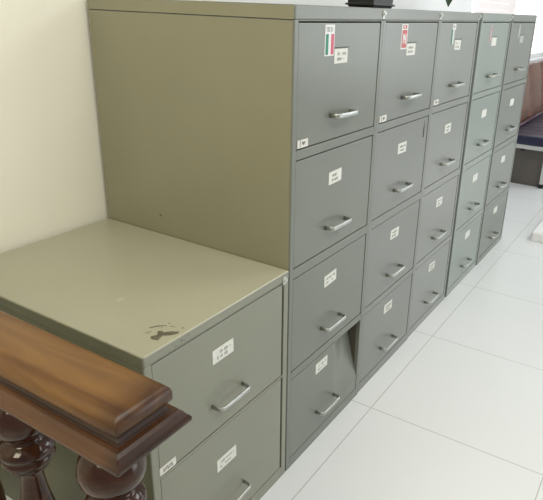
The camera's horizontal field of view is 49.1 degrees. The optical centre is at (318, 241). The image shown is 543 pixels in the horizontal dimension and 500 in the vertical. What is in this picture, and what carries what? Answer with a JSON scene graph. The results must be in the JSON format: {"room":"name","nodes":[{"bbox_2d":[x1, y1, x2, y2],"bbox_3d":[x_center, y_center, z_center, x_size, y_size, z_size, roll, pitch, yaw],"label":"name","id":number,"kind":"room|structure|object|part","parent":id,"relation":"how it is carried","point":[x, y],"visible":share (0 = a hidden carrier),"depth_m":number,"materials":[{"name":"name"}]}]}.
{"room":"back office","nodes":[
{"label":"back office","id":0,"kind":"room"},
{"bbox_2d":[0,0,542,253],"bbox_3d":[0.232,-1.304,3.086,0.120,2.800,11.600,14,25,28],"label":"wall","id":1,"kind":"structure","parent":0,"point":[52,174],"depth_m":1.64,"materials":[{"name":"beige paint"}]},
{"bbox_2d":[471,0,510,11],"bbox_3d":[1.424,-2.131,4.797,0.125,1.435,1.230,14,25,28],"label":"window","id":2,"kind":"structure","parent":1,"relation":"in","point":[474,1],"depth_m":4.59,"materials":[{"name":"white glass"}]},
{"bbox_2d":[475,0,516,13],"bbox_3d":[1.477,-2.173,4.772,0.040,1.333,1.170,14,25,28],"label":"roller blind","id":3,"kind":"object","parent":2,"relation":"attached to","point":[495,6],"visible":0.17,"depth_m":4.83,"materials":[{"name":"fabric"}]},
{"bbox_2d":[515,0,542,61],"bbox_3d":[2.338,-2.655,6.213,0.125,1.435,2.260,14,25,28],"label":"window","id":4,"kind":"structure","parent":1,"relation":"in","point":[523,7],"depth_m":6.46,"materials":[{"name":"white glass"}]},
{"bbox_3d":[2.342,-1.990,6.456,0.055,0.020,2.260,14,25,28],"label":"sill","id":5,"kind":"part","parent":4,"relation":"part of","materials":[{"name":"white paint"}]},
{"bbox_2d":[6,182,542,499],"bbox_3d":[2.239,0.572,2.486,4.700,0.100,11.600,14,25,28],"label":"floor","id":6,"kind":"structure","parent":0,"point":[455,412],"depth_m":2.12,"materials":[{"name":"white tile"}]},
{"bbox_2d":[0,310,191,499],"bbox_3d":[-0.649,0.486,1.128,1.003,0.849,0.130,14,25,28],"label":"banister","id":7,"kind":"object","parent":6,"relation":"on","point":[53,389],"visible":1,"depth_m":0.79,"materials":[{"name":"brown wood"}]},
{"bbox_3d":[-0.641,0.104,0.982,0.986,0.031,0.096,14,25,28],"label":"handrail","id":8,"kind":"part","parent":7,"relation":"part of","materials":[{"name":"brown wood"}]},
{"bbox_3d":[-0.635,0.147,0.994,1.003,0.030,0.130,14,25,28],"label":"moulding","id":9,"kind":"part","parent":7,"relation":"part of","materials":[{"name":"brown wood"}]},
{"bbox_2d":[0,218,288,499],"bbox_3d":[-0.503,0.390,1.624,0.718,0.674,0.507,14,25,28],"label":"filing cabinet","id":10,"kind":"object","parent":6,"relation":"on","point":[208,325],"visible":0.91,"depth_m":1.44,"materials":[{"name":"grey metal"}]},
{"bbox_3d":[-0.649,0.474,1.434,0.683,0.646,0.001,14,25,28],"label":"panel","id":11,"kind":"part","parent":10,"relation":"part of","materials":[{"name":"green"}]},
{"bbox_3d":[-0.329,0.489,1.290,0.002,0.020,0.048,14,25,28],"label":"maker plate","id":12,"kind":"part","parent":10,"relation":"part of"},
{"bbox_3d":[-0.474,0.242,1.549,0.598,0.280,0.457,14,25,28],"label":"drawer","id":13,"kind":"part","parent":10,"relation":"part of","materials":[{"name":"grey metal"}]},
{"bbox_3d":[-0.485,0.528,1.662,0.598,0.312,0.457,14,25,28],"label":"drawer","id":14,"kind":"part","parent":10,"relation":"part of","materials":[{"name":"grey metal"}]},
{"bbox_3d":[-0.208,0.373,1.424,0.033,0.013,0.117,16,25,27],"label":"handle","id":15,"kind":"part","parent":10,"relation":"part of","materials":[{"name":"silver metal"}]},
{"bbox_3d":[-0.219,0.663,1.539,0.033,0.013,0.117,16,25,27],"label":"handle","id":16,"kind":"part","parent":10,"relation":"part of","materials":[{"name":"silver metal"}]},
{"bbox_2d":[87,0,386,471],"bbox_3d":[-0.237,-0.056,1.898,0.718,1.320,0.470,14,25,28],"label":"filing cabinet","id":17,"kind":"object","parent":6,"relation":"on","point":[247,130],"visible":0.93,"depth_m":1.60,"materials":[{"name":"grey metal"}]},
{"bbox_3d":[-0.374,0.026,1.725,0.683,1.285,0.001,14,25,28],"label":"panel","id":18,"kind":"part","parent":17,"relation":"part of","materials":[{"name":"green metal"}]},
{"bbox_3d":[-0.040,-0.245,1.472,0.002,0.020,0.048,14,25,28],"label":"maker plate","id":19,"kind":"part","parent":17,"relation":"part of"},
{"bbox_3d":[-0.231,0.399,2.064,0.598,0.279,0.428,14,25,28],"label":"drawer","id":20,"kind":"part","parent":17,"relation":"part of","materials":[{"name":"grey metal"}]},
{"bbox_3d":[0.032,0.530,1.933,0.033,0.013,0.117,13,24,29],"label":"handle","id":21,"kind":"part","parent":17,"relation":"part of","materials":[{"name":"silver metal"}]},
{"bbox_3d":[-0.219,0.108,1.949,0.598,0.289,0.428,14,25,28],"label":"drawer","id":22,"kind":"part","parent":17,"relation":"part of","materials":[{"name":"grey metal"}]},
{"bbox_3d":[-0.208,-0.193,1.830,0.598,0.289,0.428,14,25,28],"label":"drawer","id":23,"kind":"part","parent":17,"relation":"part of","materials":[{"name":"grey metal"}]},
{"bbox_3d":[0.047,0.248,1.829,0.033,0.013,0.117,15,25,28],"label":"handle","id":24,"kind":"part","parent":17,"relation":"part of","materials":[{"name":"silver metal"}]},
{"bbox_3d":[-0.196,-0.491,1.712,0.598,0.293,0.428,14,25,28],"label":"drawer","id":25,"kind":"part","parent":17,"relation":"part of","materials":[{"name":"grey metal"}]},
{"bbox_3d":[0.059,-0.053,1.710,0.033,0.013,0.117,11,22,29],"label":"handle","id":26,"kind":"part","parent":17,"relation":"part of","materials":[{"name":"silver metal"}]},
{"bbox_3d":[0.070,-0.345,1.594,0.033,0.013,0.117,13,23,29],"label":"handle","id":27,"kind":"part","parent":17,"relation":"part of","materials":[{"name":"silver metal"}]},
{"bbox_2d":[357,8,442,392],"bbox_3d":[0.004,-0.196,2.277,0.718,1.320,0.467,14,25,28],"label":"filing cabinet","id":28,"kind":"object","parent":6,"relation":"on","point":[410,37],"visible":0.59,"depth_m":2.08,"materials":[{"name":"grey metal"}]},
{"bbox_3d":[0.201,-0.385,1.850,0.002,0.020,0.048,14,25,28],"label":"maker plate","id":29,"kind":"part","parent":28,"relation":"part of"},
{"bbox_3d":[0.010,0.259,2.442,0.598,0.279,0.427,14,25,28],"label":"drawer","id":30,"kind":"part","parent":28,"relation":"part of","materials":[{"name":"grey metal"}]},
{"bbox_3d":[0.276,0.395,2.321,0.033,0.013,0.117,16,26,27],"label":"handle","id":31,"kind":"part","parent":28,"relation":"part of","materials":[{"name":"silver metal"}]},
{"bbox_3d":[0.021,-0.033,2.327,0.598,0.289,0.427,14,25,28],"label":"drawer","id":32,"kind":"part","parent":28,"relation":"part of","materials":[{"name":"grey metal"}]},
{"bbox_3d":[0.288,0.107,2.207,0.033,0.013,0.117,12,23,29],"label":"handle","id":33,"kind":"part","parent":28,"relation":"part of","materials":[{"name":"silver metal"}]},
{"bbox_3d":[0.033,-0.333,2.208,0.598,0.289,0.427,14,25,28],"label":"drawer","id":34,"kind":"part","parent":28,"relation":"part of","materials":[{"name":"grey metal"}]},
{"bbox_3d":[0.299,-0.192,2.088,0.033,0.013,0.117,15,24,28],"label":"handle","id":35,"kind":"part","parent":28,"relation":"part of","materials":[{"name":"silver metal"}]},
{"bbox_3d":[0.045,-0.631,2.090,0.598,0.293,0.427,14,25,28],"label":"drawer","id":36,"kind":"part","parent":28,"relation":"part of","materials":[{"name":"grey metal"}]},
{"bbox_3d":[0.311,-0.486,1.972,0.033,0.013,0.117,12,23,29],"label":"handle","id":37,"kind":"part","parent":28,"relation":"part of","materials":[{"name":"silver metal"}]},
{"bbox_2d":[407,11,481,337],"bbox_3d":[0.243,-0.336,2.652,0.718,1.320,0.461,14,25,28],"label":"filing cabinet","id":38,"kind":"object","parent":6,"relation":"on","point":[458,34],"visible":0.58,"depth_m":2.46,"materials":[{"name":"grey metal"}]},
{"bbox_2d":[345,0,451,8],"bbox_3d":[0.244,-1.078,2.100,0.409,0.467,0.491,14,25,28],"label":"potted plant","id":39,"kind":"object","parent":38,"relation":"on","point":[351,3],"visible":0.91,"depth_m":2.17,"materials":[{"name":"green plant"}]},
{"bbox_3d":[0.196,-0.932,2.216,0.122,0.106,0.184,14,25,28],"label":"planter","id":40,"kind":"part","parent":39,"relation":"part of","materials":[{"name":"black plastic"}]},
{"bbox_3d":[0.249,0.120,2.817,0.598,0.279,0.421,14,25,28],"label":"drawer","id":41,"kind":"part","parent":38,"relation":"part of","materials":[{"name":"grey metal"}]},
{"bbox_3d":[0.515,0.256,2.695,0.033,0.013,0.117,13,25,29],"label":"handle","id":42,"kind":"part","parent":38,"relation":"part of","materials":[{"name":"silver metal"}]},
{"bbox_3d":[0.260,-0.172,2.702,0.598,0.289,0.421,14,25,28],"label":"drawer","id":43,"kind":"part","parent":38,"relation":"part of","materials":[{"name":"grey metal"}]},
{"bbox_3d":[0.526,-0.031,2.582,0.033,0.013,0.117,14,24,28],"label":"handle","id":44,"kind":"part","parent":38,"relation":"part of","materials":[{"name":"silver metal"}]},
{"bbox_3d":[0.272,-0.472,2.583,0.598,0.289,0.421,14,25,28],"label":"drawer","id":45,"kind":"part","parent":38,"relation":"part of","materials":[{"name":"grey metal"}]},
{"bbox_3d":[0.538,-0.331,2.463,0.033,0.013,0.117,16,24,28],"label":"handle","id":46,"kind":"part","parent":38,"relation":"part of","materials":[{"name":"silver metal"}]},
{"bbox_3d":[0.283,-0.770,2.465,0.598,0.293,0.421,14,25,28],"label":"drawer","id":47,"kind":"part","parent":38,"relation":"part of","materials":[{"name":"grey metal"}]},
{"bbox_3d":[0.549,-0.624,2.348,0.033,0.013,0.117,16,26,27],"label":"handle","id":48,"kind":"part","parent":38,"relation":"part of","materials":[{"name":"silver metal"}]},
{"bbox_2d":[444,13,513,296],"bbox_3d":[0.501,-0.482,3.048,0.718,1.320,0.481,14,25,28],"label":"filing cabinet","id":49,"kind":"object","parent":6,"relation":"on","point":[494,28],"visible":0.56,"depth_m":2.85,"materials":[{"name":"grey metal"}]},
{"bbox_3d":[0.507,-0.027,3.213,0.598,0.279,0.441,14,25,28],"label":"drawer","id":50,"kind":"part","parent":49,"relation":"part of","materials":[{"name":"grey metal"}]},
{"bbox_3d":[0.773,0.110,3.092,0.033,0.013,0.117,17,27,27],"label":"handle","id":51,"kind":"part","parent":49,"relation":"part of","materials":[{"name":"silver metal"}]},
{"bbox_3d":[0.518,-0.318,3.098,0.598,0.289,0.441,14,25,28],"label":"drawer","id":52,"kind":"part","parent":49,"relation":"part of","materials":[{"name":"grey metal"}]},
{"bbox_3d":[0.784,-0.178,2.978,0.033,0.012,0.117,13,23,29],"label":"handle","id":53,"kind":"part","parent":49,"relation":"part of","materials":[{"name":"silver metal"}]},
{"bbox_3d":[0.530,-0.619,2.979,0.598,0.289,0.441,14,25,28],"label":"drawer","id":54,"kind":"part","parent":49,"relation":"part of","materials":[{"name":"grey metal"}]},
{"bbox_3d":[0.796,-0.478,2.859,0.033,0.013,0.117,15,25,28],"label":"handle","id":55,"kind":"part","parent":49,"relation":"part of","materials":[{"name":"silver metal"}]},
{"bbox_3d":[0.541,-0.917,2.861,0.598,0.293,0.441,14,25,28],"label":"drawer","id":56,"kind":"part","parent":49,"relation":"part of","materials":[{"name":"grey metal"}]},
{"bbox_3d":[0.808,-0.771,2.743,0.033,0.013,0.117,14,25,28],"label":"handle","id":57,"kind":"part","parent":49,"relation":"part of","materials":[{"name":"silver metal"}]},
{"bbox_2d":[476,14,536,264],"bbox_3d":[0.763,-0.630,3.447,0.718,1.320,0.511,14,25,28],"label":"filing cabinet","id":58,"kind":"object","parent":6,"relation":"on","point":[522,28],"visible":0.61,"depth_m":3.26,"materials":[{"name":"grey metal"}]},
{"bbox_3d":[0.768,-0.174,3.612,0.598,0.279,0.471,14,25,28],"label":"drawer","id":59,"kind":"part","parent":58,"relation":"part of","materials":[{"name":"grey metal"}]},
{"bbox_3d":[0.780,-0.466,3.496,0.598,0.289,0.471,14,25,28],"label":"drawer","id":60,"kind":"part","parent":58,"relation":"part of","materials":[{"name":"grey metal"}]},
{"bbox_3d":[1.046,-0.325,3.377,0.033,0.013,0.117,17,25,27],"label":"handle","id":61,"kind":"part","parent":58,"relation":"part of","materials":[{"name":"silver metal"}]},
{"bbox_3d":[0.792,-0.766,3.378,0.598,0.289,0.471,14,25,28],"label":"drawer","id":62,"kind":"part","parent":58,"relation":"part of","materials":[{"name":"grey metal"}]},
{"bbox_3d":[1.058,-0.625,3.258,0.033,0.013,0.117,15,26,28],"label":"handle","id":63,"kind":"part","parent":58,"relation":"part of","materials":[{"name":"silver metal"}]},
{"bbox_3d":[0.803,-1.064,3.260,0.598,0.293,0.471,14,25,28],"label":"drawer","id":64,"kind":"part","parent":58,"relation":"part of","materials":[{"name":"grey metal"}]},
{"bbox_3d":[1.069,-0.918,3.142,0.033,0.013,0.117,17,25,27],"label":"handle","id":65,"kind":"part","parent":58,"relation":"part of","materials":[{"name":"silver metal"}]},
{"bbox_2d":[510,60,542,188],"bbox_3d":[2.118,-1.167,5.497,0.504,0.910,1.880,14,25,28],"label":"bench","id":66,"kind":"object","parent":6,"relation":"on","point":[527,169],"visible":0.52,"depth_m":4.96,"materials":[{"name":"brown wood"}]},
{"bbox_3d":[1.770,-1.286,5.204,0.133,0.500,0.440,14,25,28],"label":"backrest","id":67,"kind":"part","parent":66,"relation":"part of","materials":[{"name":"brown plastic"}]},
{"bbox_3d":[2.124,-0.888,5.606,0.325,0.312,1.705,14,25,28],"label":"panel","id":68,"kind":"part","parent":66,"relation":"part of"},
{"bbox_3d":[2.142,-1.047,5.539,0.430,0.033,1.860,14,25,28],"label":"seat rail","id":69,"kind":"part","parent":66,"relation":"part of","materials":[{"name":"metal"}]},
{"bbox_3d":[1.825,-0.910,5.016,0.440,0.075,0.612,14,25,28],"label":"seat","id":70,"kind":"part","parent":66,"relation":"part of","materials":[{"name":"blue fabric"}]},
{"bbox_3d":[2.017,-1.427,5.585,0.133,0.500,0.470,14,25,28],"label":"backrest","id":71,"kind":"part","parent":66,"relation":"part of","materials":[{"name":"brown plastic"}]},
{"bbox_3d":[2.146,-1.095,5.513,0.440,0.075,0.612,14,25,28],"label":"seat","id":72,"kind":"part","parent":66,"relation":"part of","materials":[{"name":"fabric"}]},
{"bbox_3d":[2.296,-1.587,6.018,0.133,0.500,0.570,14,25,28],"label":"backrest","id":73,"kind":"part","parent":66,"relation":"part of","materials":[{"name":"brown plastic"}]},
{"bbox_3d":[1.831,-0.602,4.814,0.028,0.282,0.028,14,25,28],"label":"leg","id":74,"kind":"part","parent":66,"relation":"part of","materials":[{"name":"metal"}]},
{"bbox_2d":[531,220,542,242],"bbox_3d":[2.648,-0.279,4.462,1.435,0.058,2.700,14,25,28],"label":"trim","id":75,"kind":"structure","parent":6,"relation":"on","point":[537,234],"depth_m":3.71,"materials":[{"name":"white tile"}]}
]}

